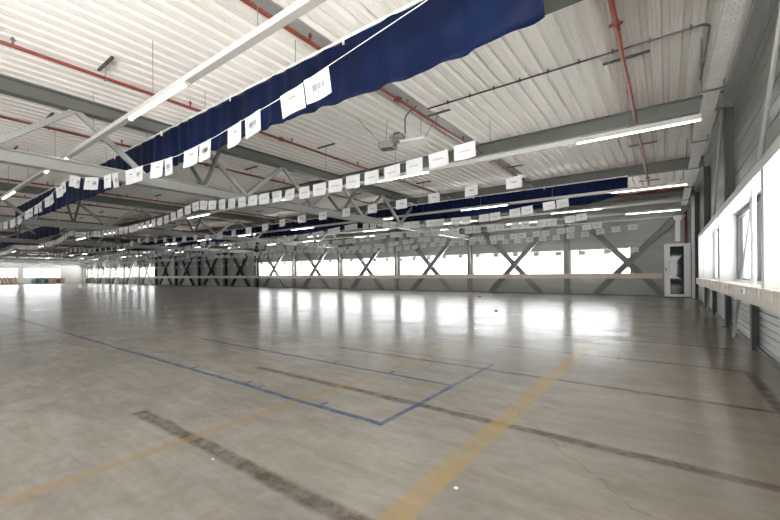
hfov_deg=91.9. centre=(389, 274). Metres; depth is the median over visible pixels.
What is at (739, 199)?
trim
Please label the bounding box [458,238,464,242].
paper sheet
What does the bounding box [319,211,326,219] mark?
paper sheet
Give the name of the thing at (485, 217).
paper sheet
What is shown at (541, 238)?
paper sheet
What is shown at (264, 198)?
paper sheet
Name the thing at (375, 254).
brace
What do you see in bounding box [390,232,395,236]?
paper sheet
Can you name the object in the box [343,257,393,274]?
window
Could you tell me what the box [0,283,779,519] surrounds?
floor
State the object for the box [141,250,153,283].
brace
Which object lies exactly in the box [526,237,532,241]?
paper sheet
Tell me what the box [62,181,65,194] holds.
paper sheet
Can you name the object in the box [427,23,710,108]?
conduit
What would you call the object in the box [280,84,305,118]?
paper sheet
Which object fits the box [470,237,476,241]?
paper sheet
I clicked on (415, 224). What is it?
paper sheet
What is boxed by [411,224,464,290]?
brace
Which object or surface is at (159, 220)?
paper sheet
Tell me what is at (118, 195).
pipe
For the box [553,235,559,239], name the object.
paper sheet
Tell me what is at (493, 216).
paper sheet
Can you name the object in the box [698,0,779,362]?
wall
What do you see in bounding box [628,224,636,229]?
paper sheet
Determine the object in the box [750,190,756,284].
window
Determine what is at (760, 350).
baseboard
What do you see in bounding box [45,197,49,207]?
paper sheet
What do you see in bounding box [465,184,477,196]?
paper sheet
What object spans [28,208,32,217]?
paper sheet
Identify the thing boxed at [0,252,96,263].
roof truss
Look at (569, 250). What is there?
trim
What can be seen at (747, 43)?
string
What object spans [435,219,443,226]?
paper sheet
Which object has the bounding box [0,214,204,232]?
pipe
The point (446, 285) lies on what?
brace
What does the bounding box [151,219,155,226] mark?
paper sheet
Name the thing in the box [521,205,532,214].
paper sheet
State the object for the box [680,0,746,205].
cable tray
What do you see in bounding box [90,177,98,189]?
paper sheet
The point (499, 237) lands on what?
paper sheet
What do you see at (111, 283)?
baseboard
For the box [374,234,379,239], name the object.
paper sheet
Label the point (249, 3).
pipe
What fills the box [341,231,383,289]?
brace
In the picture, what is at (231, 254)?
brace
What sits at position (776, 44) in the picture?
tube
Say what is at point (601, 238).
brace
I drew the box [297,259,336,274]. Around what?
window
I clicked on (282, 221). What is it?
paper sheet
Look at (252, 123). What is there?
paper sheet
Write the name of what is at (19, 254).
roof truss
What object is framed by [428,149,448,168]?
paper sheet
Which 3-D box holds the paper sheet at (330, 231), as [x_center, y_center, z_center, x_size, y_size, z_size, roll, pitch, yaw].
[-2.180,-1.590,13.860,0.300,0.227,0.022,0,0,31]
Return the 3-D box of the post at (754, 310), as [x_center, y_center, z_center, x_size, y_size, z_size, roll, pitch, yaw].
[4.717,0.615,4.851,0.110,0.710,0.110,0,0,36]
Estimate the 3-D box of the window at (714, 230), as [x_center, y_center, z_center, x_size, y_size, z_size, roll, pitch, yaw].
[6.488,-0.411,7.516,0.060,1.000,0.057,0,0,36]
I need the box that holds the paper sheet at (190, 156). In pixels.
[183,146,197,167]
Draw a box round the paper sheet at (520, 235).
[518,233,525,238]
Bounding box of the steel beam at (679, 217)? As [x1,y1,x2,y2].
[472,215,685,241]
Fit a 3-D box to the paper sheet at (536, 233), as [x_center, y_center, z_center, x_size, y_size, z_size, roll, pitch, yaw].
[5.404,-1.501,13.892,0.297,0.222,0.014,0,0,41]
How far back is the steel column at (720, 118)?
7.65 m
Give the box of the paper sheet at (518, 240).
[514,238,520,242]
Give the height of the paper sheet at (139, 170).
0.211 m
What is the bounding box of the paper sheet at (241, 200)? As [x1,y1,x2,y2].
[238,196,245,207]
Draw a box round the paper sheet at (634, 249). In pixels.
[630,247,638,251]
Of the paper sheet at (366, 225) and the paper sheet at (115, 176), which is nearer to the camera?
the paper sheet at (115, 176)
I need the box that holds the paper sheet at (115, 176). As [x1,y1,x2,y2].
[112,172,118,187]
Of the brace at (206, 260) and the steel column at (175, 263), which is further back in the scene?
the steel column at (175, 263)
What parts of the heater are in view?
pale lid, panel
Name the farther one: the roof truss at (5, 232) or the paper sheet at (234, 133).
the roof truss at (5, 232)
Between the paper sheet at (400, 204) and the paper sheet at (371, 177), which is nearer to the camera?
the paper sheet at (371, 177)
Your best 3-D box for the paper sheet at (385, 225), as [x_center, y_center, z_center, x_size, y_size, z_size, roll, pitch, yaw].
[-0.144,-1.603,12.376,0.296,0.220,0.014,0,0,42]
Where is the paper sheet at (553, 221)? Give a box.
[547,218,556,225]
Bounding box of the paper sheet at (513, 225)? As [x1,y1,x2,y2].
[511,222,519,229]
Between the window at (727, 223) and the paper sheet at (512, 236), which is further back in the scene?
the paper sheet at (512, 236)
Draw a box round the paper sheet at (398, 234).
[396,232,402,236]
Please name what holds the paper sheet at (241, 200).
hanging from the string at (747, 43)
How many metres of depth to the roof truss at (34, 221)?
16.70 m
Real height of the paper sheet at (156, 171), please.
0.210 m
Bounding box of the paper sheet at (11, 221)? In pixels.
[10,220,13,227]
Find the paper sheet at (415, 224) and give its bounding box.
[412,221,419,227]
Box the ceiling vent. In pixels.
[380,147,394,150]
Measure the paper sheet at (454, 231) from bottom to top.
0.210 m
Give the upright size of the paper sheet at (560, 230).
0.221 m
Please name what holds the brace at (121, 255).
attached to the steel column at (123, 265)
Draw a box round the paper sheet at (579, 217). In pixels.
[576,213,586,220]
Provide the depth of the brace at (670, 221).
16.21 m
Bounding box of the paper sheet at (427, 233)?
[424,231,431,236]
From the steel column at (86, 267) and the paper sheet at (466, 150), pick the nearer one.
the paper sheet at (466, 150)
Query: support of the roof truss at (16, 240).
attached to the wall at (651, 260)
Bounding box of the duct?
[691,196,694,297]
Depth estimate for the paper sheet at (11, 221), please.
10.12 m
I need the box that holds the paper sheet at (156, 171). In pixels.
[150,160,163,177]
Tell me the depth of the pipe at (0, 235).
32.29 m
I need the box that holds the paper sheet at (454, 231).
[452,229,458,234]
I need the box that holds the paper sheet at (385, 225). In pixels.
[382,223,388,228]
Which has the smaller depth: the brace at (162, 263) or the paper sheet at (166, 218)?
the paper sheet at (166, 218)
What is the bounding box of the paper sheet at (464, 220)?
[461,216,470,223]
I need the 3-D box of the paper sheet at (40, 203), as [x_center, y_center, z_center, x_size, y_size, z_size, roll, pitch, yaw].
[-7.730,-1.502,8.346,0.298,0.223,0.021,0,0,39]
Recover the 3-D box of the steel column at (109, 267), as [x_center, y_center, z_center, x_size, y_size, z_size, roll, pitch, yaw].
[-39.796,-0.773,53.509,0.280,4.050,0.338,0,0,36]
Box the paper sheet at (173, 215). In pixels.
[171,212,175,220]
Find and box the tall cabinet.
[664,243,690,297]
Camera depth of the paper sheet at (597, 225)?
12.72 m
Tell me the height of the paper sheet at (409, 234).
0.209 m
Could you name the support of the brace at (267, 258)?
attached to the steel column at (256, 260)
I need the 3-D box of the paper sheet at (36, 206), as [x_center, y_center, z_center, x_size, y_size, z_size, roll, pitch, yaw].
[-7.990,-1.482,8.521,0.291,0.213,0.017,0,0,34]
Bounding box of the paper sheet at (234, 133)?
[228,120,240,147]
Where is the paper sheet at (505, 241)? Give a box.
[502,239,508,243]
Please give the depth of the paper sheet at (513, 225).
12.16 m
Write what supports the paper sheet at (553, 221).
hanging from the string
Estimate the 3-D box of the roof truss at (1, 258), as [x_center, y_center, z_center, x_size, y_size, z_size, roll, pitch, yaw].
[-42.739,-2.347,41.092,0.220,1.415,26.429,0,0,36]
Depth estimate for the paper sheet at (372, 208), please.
8.86 m
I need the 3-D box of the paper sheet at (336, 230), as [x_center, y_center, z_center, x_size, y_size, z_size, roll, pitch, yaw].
[-1.929,-1.618,13.679,0.300,0.226,0.026,0,0,33]
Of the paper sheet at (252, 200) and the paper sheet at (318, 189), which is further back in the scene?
the paper sheet at (252, 200)
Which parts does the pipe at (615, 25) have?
hanger rail, hanger rail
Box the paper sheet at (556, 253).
[555,251,561,255]
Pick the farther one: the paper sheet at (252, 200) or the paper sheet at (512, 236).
the paper sheet at (512, 236)
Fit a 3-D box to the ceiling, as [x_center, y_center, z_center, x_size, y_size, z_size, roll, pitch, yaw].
[-25.356,-3.349,27.471,75.837,0.300,25.270,0,0,36]
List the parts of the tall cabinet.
door glass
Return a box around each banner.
[0,220,59,247]
[15,0,544,224]
[63,175,627,258]
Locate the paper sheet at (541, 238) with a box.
[539,236,545,240]
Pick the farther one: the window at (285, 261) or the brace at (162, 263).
the brace at (162, 263)
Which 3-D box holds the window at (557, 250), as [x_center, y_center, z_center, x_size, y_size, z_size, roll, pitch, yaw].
[6.592,-0.572,19.724,4.730,1.220,0.120,0,0,36]
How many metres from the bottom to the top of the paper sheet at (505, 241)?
0.207 m
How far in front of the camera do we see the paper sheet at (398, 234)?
14.88 m
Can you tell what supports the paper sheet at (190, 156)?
hanging from the string at (426, 0)
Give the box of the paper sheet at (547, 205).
[543,201,555,210]
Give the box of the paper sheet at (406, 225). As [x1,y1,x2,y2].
[403,222,410,228]
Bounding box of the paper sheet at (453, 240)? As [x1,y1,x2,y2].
[451,238,457,242]
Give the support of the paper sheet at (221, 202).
hanging from the string at (747, 43)
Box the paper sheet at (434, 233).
[432,230,438,235]
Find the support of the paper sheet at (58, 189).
hanging from the string at (426, 0)
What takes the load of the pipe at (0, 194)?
hanging from the ceiling
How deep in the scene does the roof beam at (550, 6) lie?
8.57 m
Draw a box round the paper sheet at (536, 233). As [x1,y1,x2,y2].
[533,231,540,236]
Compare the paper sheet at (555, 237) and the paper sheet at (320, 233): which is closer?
the paper sheet at (320, 233)
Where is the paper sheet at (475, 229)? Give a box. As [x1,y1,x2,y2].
[473,227,480,232]
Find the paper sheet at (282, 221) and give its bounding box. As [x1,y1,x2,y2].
[279,219,284,226]
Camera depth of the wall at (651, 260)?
19.86 m
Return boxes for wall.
[0,254,84,283]
[88,195,693,295]
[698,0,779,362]
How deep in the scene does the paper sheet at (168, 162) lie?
4.67 m
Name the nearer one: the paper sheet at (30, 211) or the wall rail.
the paper sheet at (30, 211)
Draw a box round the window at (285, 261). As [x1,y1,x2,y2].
[259,261,291,275]
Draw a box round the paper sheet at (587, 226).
[582,224,591,230]
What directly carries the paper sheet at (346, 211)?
hanging from the string at (715, 132)
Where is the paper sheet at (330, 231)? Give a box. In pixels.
[328,228,333,234]
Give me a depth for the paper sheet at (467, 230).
13.13 m
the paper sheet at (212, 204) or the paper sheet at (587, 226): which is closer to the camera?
the paper sheet at (212, 204)
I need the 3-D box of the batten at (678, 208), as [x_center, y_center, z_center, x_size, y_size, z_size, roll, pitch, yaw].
[-18.192,-2.772,36.189,73.050,0.945,0.090,0,0,36]
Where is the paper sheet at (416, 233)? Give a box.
[413,231,419,236]
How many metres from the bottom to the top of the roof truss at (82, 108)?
1.415 m
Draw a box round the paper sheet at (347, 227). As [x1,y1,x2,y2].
[345,224,350,230]
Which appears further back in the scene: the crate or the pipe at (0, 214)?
the crate
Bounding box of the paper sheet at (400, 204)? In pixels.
[396,198,406,208]
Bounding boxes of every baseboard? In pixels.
[111,283,691,296]
[697,298,779,369]
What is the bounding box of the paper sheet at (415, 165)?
[406,157,422,174]
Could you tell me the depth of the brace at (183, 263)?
40.15 m
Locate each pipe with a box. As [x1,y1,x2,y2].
[0,37,452,198]
[0,112,387,207]
[0,178,294,220]
[0,194,259,225]
[0,205,230,229]
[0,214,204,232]
[0,231,142,240]
[0,235,129,242]
[8,227,162,238]
[240,0,534,187]
[603,0,659,191]
[684,211,686,242]
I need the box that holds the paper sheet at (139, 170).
[134,165,142,182]
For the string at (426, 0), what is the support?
hanging from the roof truss at (82, 108)
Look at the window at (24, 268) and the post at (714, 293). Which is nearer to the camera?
the post at (714, 293)
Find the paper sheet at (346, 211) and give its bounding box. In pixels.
[342,208,349,216]
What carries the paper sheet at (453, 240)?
hanging from the string
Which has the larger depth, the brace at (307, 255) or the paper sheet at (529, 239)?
the brace at (307, 255)
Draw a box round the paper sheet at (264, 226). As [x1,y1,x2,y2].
[262,223,267,230]
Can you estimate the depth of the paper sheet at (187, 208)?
9.21 m
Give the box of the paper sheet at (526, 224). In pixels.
[520,221,529,228]
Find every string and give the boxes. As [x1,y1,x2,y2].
[0,0,426,223]
[26,132,715,257]
[28,43,747,245]
[90,175,694,256]
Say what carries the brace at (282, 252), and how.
attached to the steel column at (293, 254)
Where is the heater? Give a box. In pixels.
[358,105,439,151]
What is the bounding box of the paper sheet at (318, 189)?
[313,182,325,195]
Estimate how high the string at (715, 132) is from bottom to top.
0.492 m
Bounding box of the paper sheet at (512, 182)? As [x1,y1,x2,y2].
[506,176,521,188]
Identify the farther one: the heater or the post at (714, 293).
the post at (714, 293)
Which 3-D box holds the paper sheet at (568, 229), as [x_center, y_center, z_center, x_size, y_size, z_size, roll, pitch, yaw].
[6.315,-1.574,13.209,0.295,0.218,0.033,0,0,34]
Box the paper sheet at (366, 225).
[363,223,368,229]
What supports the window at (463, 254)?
in the wall at (651, 260)
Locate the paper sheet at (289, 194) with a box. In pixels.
[285,188,294,200]
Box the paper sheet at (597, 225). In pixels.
[592,222,601,228]
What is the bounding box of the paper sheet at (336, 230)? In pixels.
[334,227,339,232]
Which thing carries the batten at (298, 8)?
hanging from the ceiling
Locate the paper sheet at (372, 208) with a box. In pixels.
[368,204,376,212]
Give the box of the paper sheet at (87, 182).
[83,178,90,189]
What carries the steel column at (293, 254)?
on the floor
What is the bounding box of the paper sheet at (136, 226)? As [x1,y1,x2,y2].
[134,224,138,230]
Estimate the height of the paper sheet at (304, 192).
0.206 m
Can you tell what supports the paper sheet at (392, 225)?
hanging from the string at (694, 175)
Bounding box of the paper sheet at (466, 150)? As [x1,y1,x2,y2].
[454,141,475,160]
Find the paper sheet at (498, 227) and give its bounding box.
[496,224,503,230]
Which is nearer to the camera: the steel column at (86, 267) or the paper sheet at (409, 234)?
the paper sheet at (409, 234)
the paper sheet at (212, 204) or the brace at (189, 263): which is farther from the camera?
the brace at (189, 263)
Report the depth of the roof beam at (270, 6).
6.81 m
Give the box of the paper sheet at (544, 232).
[541,230,549,235]
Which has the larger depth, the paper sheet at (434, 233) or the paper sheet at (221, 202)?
the paper sheet at (434, 233)
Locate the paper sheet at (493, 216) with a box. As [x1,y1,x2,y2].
[490,212,499,220]
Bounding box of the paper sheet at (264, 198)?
[259,193,268,204]
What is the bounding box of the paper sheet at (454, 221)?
[451,217,460,224]
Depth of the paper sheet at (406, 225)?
11.89 m
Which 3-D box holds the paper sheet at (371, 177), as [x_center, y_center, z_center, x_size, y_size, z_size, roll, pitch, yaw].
[-0.282,-1.490,5.773,0.285,0.205,0.013,-2,-2,38]
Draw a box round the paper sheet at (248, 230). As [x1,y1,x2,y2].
[246,227,250,233]
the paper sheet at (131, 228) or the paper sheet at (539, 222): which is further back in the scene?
the paper sheet at (539, 222)
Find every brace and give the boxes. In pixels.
[98,259,107,283]
[99,254,108,282]
[112,255,121,283]
[124,255,135,283]
[126,256,136,283]
[139,251,152,284]
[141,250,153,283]
[156,251,171,284]
[159,253,173,284]
[176,250,193,285]
[180,246,195,284]
[199,245,219,285]
[203,246,222,285]
[226,245,249,286]
[230,248,251,286]
[257,242,285,287]
[263,236,290,286]
[295,236,329,288]
[302,234,336,287]
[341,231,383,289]
[350,229,393,289]
[398,229,452,291]
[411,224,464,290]
[471,217,542,293]
[488,208,565,292]
[568,207,663,296]
[593,204,690,294]
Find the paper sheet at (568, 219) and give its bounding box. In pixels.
[565,215,574,222]
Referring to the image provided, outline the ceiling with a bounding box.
[0,0,751,252]
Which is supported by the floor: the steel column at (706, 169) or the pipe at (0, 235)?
the steel column at (706, 169)
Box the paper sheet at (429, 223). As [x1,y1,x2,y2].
[426,220,434,226]
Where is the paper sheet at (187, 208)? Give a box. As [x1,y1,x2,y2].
[185,205,190,214]
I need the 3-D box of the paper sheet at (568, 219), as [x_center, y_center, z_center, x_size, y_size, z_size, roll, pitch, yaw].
[5.348,-1.650,11.204,0.293,0.216,0.015,0,0,34]
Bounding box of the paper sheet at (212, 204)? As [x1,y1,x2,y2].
[208,200,215,209]
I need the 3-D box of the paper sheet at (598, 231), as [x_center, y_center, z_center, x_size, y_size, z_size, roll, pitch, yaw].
[7.997,-1.640,14.337,0.308,0.238,0.010,0,0,34]
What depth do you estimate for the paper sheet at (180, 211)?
9.45 m
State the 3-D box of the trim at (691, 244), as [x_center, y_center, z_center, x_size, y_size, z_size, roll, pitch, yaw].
[-18.016,-1.061,37.724,75.500,0.050,0.070,0,0,36]
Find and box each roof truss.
[0,74,470,239]
[0,182,337,247]
[0,215,257,253]
[0,231,196,256]
[0,247,123,261]
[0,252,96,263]
[2,243,156,259]
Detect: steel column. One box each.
[85,258,87,282]
[96,259,98,282]
[108,259,110,283]
[122,255,124,283]
[137,256,139,283]
[154,251,157,284]
[174,250,177,284]
[196,251,200,285]
[223,245,226,285]
[254,242,258,286]
[292,238,295,287]
[337,234,341,288]
[393,229,398,290]
[467,222,472,291]
[563,209,570,294]
[694,192,699,298]
[702,166,709,307]
[721,106,734,327]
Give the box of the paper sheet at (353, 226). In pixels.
[351,224,356,229]
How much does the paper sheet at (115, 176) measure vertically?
0.215 m
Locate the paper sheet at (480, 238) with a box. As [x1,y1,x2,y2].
[477,236,483,241]
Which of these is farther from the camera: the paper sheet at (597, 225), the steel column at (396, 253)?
the steel column at (396, 253)
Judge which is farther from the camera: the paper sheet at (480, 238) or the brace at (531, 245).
the brace at (531, 245)
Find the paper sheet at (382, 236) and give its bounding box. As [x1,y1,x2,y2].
[380,233,385,238]
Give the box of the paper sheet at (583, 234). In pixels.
[581,231,588,236]
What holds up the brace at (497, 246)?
attached to the steel column at (469, 247)
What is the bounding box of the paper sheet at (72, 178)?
[69,175,75,186]
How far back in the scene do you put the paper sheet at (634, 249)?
15.87 m
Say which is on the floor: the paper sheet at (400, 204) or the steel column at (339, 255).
the steel column at (339, 255)
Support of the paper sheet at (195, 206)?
hanging from the string at (747, 43)
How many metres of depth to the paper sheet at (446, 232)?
13.62 m
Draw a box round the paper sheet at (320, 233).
[318,231,323,236]
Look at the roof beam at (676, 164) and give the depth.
13.19 m
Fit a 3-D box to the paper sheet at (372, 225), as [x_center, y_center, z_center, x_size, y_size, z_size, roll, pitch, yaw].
[-0.568,-1.635,12.700,0.296,0.221,0.019,0,0,41]
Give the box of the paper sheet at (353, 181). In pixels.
[346,174,359,188]
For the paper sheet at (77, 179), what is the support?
hanging from the string at (426, 0)
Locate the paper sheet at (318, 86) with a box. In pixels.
[304,67,331,104]
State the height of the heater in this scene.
0.694 m
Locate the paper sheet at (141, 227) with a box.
[139,222,143,229]
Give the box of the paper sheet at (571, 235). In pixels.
[566,233,573,238]
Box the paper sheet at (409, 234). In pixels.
[407,231,412,236]
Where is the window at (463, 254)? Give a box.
[400,254,466,274]
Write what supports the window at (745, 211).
on the ledge
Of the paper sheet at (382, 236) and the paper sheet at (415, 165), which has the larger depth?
the paper sheet at (382, 236)
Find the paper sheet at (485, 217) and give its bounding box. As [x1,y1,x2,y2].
[479,214,488,221]
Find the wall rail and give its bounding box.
[84,273,662,277]
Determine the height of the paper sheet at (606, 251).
0.213 m
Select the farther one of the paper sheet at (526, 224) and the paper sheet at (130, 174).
the paper sheet at (526, 224)
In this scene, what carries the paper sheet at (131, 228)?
hanging from the string at (747, 43)
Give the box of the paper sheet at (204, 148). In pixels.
[199,139,210,162]
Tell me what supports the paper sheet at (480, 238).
hanging from the string
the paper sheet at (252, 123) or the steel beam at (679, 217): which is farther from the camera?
the steel beam at (679, 217)
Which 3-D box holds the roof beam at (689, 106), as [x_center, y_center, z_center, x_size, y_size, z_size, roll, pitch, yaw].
[-24.172,-2.592,29.291,75.380,1.231,0.160,0,0,36]
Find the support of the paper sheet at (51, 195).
hanging from the string at (426, 0)
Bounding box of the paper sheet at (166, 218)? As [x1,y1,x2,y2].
[164,215,168,223]
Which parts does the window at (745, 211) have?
sill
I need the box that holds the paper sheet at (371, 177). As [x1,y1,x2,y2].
[364,169,378,185]
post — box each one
[712,290,717,314]
[750,304,761,350]
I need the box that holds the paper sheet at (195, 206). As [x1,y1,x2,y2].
[192,201,198,211]
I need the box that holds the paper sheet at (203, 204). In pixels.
[200,201,206,209]
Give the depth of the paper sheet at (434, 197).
7.87 m
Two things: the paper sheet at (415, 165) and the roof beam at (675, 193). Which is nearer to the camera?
the paper sheet at (415, 165)
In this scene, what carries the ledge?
attached to the wall at (748, 102)
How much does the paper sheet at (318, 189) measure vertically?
0.215 m
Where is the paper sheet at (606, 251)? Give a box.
[604,249,610,253]
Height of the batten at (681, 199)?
0.945 m
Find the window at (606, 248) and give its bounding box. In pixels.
[570,248,628,273]
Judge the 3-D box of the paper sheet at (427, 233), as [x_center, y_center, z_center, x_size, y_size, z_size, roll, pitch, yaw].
[1.420,-1.534,14.079,0.295,0.219,0.028,0,0,34]
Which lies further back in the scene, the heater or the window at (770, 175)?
the heater
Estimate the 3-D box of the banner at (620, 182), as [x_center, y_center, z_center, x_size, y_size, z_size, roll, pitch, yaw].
[-16.504,-2.691,29.028,59.052,1.130,0.161,0,0,36]
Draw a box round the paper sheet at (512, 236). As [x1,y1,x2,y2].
[510,233,517,238]
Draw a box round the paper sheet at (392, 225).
[390,222,396,228]
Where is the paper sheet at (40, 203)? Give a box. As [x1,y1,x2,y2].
[39,201,41,212]
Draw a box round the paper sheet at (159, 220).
[157,217,161,225]
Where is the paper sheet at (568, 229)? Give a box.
[566,226,574,232]
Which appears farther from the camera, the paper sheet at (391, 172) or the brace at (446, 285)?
the brace at (446, 285)
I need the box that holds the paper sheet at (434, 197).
[428,192,439,203]
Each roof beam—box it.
[0,0,582,237]
[0,90,725,257]
[47,155,704,258]
[94,187,694,257]
[250,0,532,181]
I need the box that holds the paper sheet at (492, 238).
[489,235,495,240]
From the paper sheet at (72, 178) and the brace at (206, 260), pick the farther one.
the brace at (206, 260)
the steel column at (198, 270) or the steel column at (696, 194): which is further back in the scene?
the steel column at (198, 270)
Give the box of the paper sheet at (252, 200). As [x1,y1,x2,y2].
[248,195,256,205]
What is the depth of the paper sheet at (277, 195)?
7.12 m
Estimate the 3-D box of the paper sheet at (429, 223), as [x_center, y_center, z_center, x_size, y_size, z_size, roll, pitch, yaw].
[1.225,-1.552,11.375,0.285,0.205,0.013,0,2,34]
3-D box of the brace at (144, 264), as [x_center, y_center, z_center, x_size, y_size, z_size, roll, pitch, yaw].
[-30.152,-0.890,46.513,3.905,4.270,0.120,0,0,36]
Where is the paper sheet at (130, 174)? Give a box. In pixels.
[125,169,134,184]
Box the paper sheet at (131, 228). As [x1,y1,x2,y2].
[129,225,133,232]
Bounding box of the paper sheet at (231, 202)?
[228,198,234,207]
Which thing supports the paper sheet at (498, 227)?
hanging from the string
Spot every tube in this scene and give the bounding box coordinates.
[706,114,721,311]
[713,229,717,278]
[732,1,779,336]
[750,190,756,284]
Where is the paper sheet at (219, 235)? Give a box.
[217,232,222,238]
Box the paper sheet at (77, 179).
[74,177,80,187]
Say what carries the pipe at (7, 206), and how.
hanging from the ceiling
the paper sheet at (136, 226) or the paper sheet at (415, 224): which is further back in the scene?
the paper sheet at (415, 224)
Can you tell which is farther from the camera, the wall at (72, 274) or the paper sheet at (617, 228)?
the wall at (72, 274)
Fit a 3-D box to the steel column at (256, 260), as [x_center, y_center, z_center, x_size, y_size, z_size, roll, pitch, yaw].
[-11.649,-0.951,32.825,0.420,4.050,0.338,0,0,36]
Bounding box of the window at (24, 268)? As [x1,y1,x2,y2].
[24,268,60,277]
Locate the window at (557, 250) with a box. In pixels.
[473,250,563,273]
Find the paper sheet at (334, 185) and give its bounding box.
[328,179,341,192]
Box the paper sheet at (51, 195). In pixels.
[49,193,53,204]
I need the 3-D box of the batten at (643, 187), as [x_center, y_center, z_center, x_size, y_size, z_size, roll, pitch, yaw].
[-21.236,-2.753,32.022,73.080,0.945,0.090,0,0,36]
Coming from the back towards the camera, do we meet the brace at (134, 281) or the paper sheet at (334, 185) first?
the brace at (134, 281)
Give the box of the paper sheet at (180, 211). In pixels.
[177,208,182,217]
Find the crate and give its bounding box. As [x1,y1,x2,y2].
[48,278,52,283]
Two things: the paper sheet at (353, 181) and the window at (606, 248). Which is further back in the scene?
the window at (606, 248)
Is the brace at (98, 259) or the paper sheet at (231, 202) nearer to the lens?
the paper sheet at (231, 202)
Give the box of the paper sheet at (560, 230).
[556,228,564,233]
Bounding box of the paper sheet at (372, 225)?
[370,223,375,228]
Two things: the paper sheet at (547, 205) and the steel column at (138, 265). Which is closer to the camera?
the paper sheet at (547, 205)
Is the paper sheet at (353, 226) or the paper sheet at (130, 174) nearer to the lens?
the paper sheet at (130, 174)
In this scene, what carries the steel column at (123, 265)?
on the floor
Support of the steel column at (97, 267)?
on the floor
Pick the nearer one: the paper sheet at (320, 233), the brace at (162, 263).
the paper sheet at (320, 233)
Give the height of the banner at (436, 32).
1.160 m
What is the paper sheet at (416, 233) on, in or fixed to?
hanging from the string
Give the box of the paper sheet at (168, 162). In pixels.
[165,157,172,175]
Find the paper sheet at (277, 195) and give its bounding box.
[272,190,281,202]
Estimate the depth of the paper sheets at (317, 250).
25.77 m
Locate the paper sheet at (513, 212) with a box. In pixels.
[509,208,520,216]
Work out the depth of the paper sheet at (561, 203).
9.19 m
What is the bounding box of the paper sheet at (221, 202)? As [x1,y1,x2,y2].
[219,199,224,208]
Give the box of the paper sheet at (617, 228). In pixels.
[611,226,620,231]
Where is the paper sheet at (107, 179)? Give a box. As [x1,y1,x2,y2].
[104,174,110,188]
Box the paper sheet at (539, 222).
[537,219,545,226]
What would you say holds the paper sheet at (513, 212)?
hanging from the string at (694, 175)
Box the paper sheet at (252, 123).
[245,109,260,138]
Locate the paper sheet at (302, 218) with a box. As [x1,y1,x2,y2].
[298,215,305,222]
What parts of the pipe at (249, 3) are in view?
hanger rail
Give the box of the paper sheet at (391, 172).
[384,163,399,180]
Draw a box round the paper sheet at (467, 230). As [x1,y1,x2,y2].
[465,227,471,233]
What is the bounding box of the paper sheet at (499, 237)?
[497,235,503,239]
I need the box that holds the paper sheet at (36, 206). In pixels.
[34,204,38,213]
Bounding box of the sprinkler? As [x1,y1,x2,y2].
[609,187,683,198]
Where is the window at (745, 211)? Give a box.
[735,194,760,284]
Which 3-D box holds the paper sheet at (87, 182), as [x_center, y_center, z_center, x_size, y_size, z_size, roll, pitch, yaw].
[-5.154,-1.557,6.431,0.309,0.239,0.027,0,0,33]
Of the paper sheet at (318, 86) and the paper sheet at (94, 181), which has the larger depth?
the paper sheet at (94, 181)
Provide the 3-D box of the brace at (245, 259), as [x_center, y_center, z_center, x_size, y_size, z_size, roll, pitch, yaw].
[-13.243,-0.997,33.925,3.905,4.270,0.120,0,0,36]
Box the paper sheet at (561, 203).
[556,198,568,208]
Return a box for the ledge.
[696,278,779,314]
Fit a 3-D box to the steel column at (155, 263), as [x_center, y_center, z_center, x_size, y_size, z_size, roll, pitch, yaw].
[-27.733,-0.849,44.645,0.420,4.050,0.338,0,0,36]
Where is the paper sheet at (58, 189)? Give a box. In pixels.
[56,185,62,197]
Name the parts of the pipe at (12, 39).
hanger rail, hanger rail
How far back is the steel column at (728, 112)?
6.93 m
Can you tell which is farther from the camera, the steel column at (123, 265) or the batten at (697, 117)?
the steel column at (123, 265)
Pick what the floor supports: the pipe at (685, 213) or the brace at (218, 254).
the pipe at (685, 213)
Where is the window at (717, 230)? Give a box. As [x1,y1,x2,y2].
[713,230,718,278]
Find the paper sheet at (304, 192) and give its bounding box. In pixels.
[299,186,309,198]
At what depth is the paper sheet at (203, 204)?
8.77 m
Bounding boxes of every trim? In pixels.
[103,244,691,268]
[111,250,569,276]
[694,0,770,191]
[698,135,779,238]
[698,238,702,277]
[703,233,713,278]
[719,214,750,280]
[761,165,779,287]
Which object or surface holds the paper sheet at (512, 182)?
hanging from the string at (715, 132)
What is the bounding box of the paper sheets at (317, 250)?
[0,244,479,269]
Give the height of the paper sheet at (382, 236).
0.219 m
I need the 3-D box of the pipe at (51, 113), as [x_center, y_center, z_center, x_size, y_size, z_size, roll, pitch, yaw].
[-4.795,-3.187,11.066,0.620,0.283,22.980,0,0,36]
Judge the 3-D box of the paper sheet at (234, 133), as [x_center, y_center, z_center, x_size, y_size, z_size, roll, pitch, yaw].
[-1.565,-1.414,3.804,0.300,0.227,0.024,0,0,42]
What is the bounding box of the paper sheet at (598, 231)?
[596,228,604,234]
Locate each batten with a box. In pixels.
[0,0,326,201]
[2,113,702,253]
[41,181,687,258]
[76,193,682,258]
[87,194,680,259]
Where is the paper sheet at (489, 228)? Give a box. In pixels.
[487,225,494,231]
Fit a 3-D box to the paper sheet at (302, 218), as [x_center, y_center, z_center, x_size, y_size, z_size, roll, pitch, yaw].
[-2.416,-1.531,10.334,0.291,0.213,0.019,0,0,30]
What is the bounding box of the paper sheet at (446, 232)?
[444,229,450,235]
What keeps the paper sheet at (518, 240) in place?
hanging from the string
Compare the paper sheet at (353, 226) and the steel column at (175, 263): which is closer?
the paper sheet at (353, 226)
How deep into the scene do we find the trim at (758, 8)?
5.77 m
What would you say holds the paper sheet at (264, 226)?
hanging from the string at (715, 132)
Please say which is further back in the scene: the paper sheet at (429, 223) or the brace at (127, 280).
the brace at (127, 280)
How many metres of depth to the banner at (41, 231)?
21.25 m
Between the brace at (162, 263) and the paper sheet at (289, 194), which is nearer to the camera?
the paper sheet at (289, 194)

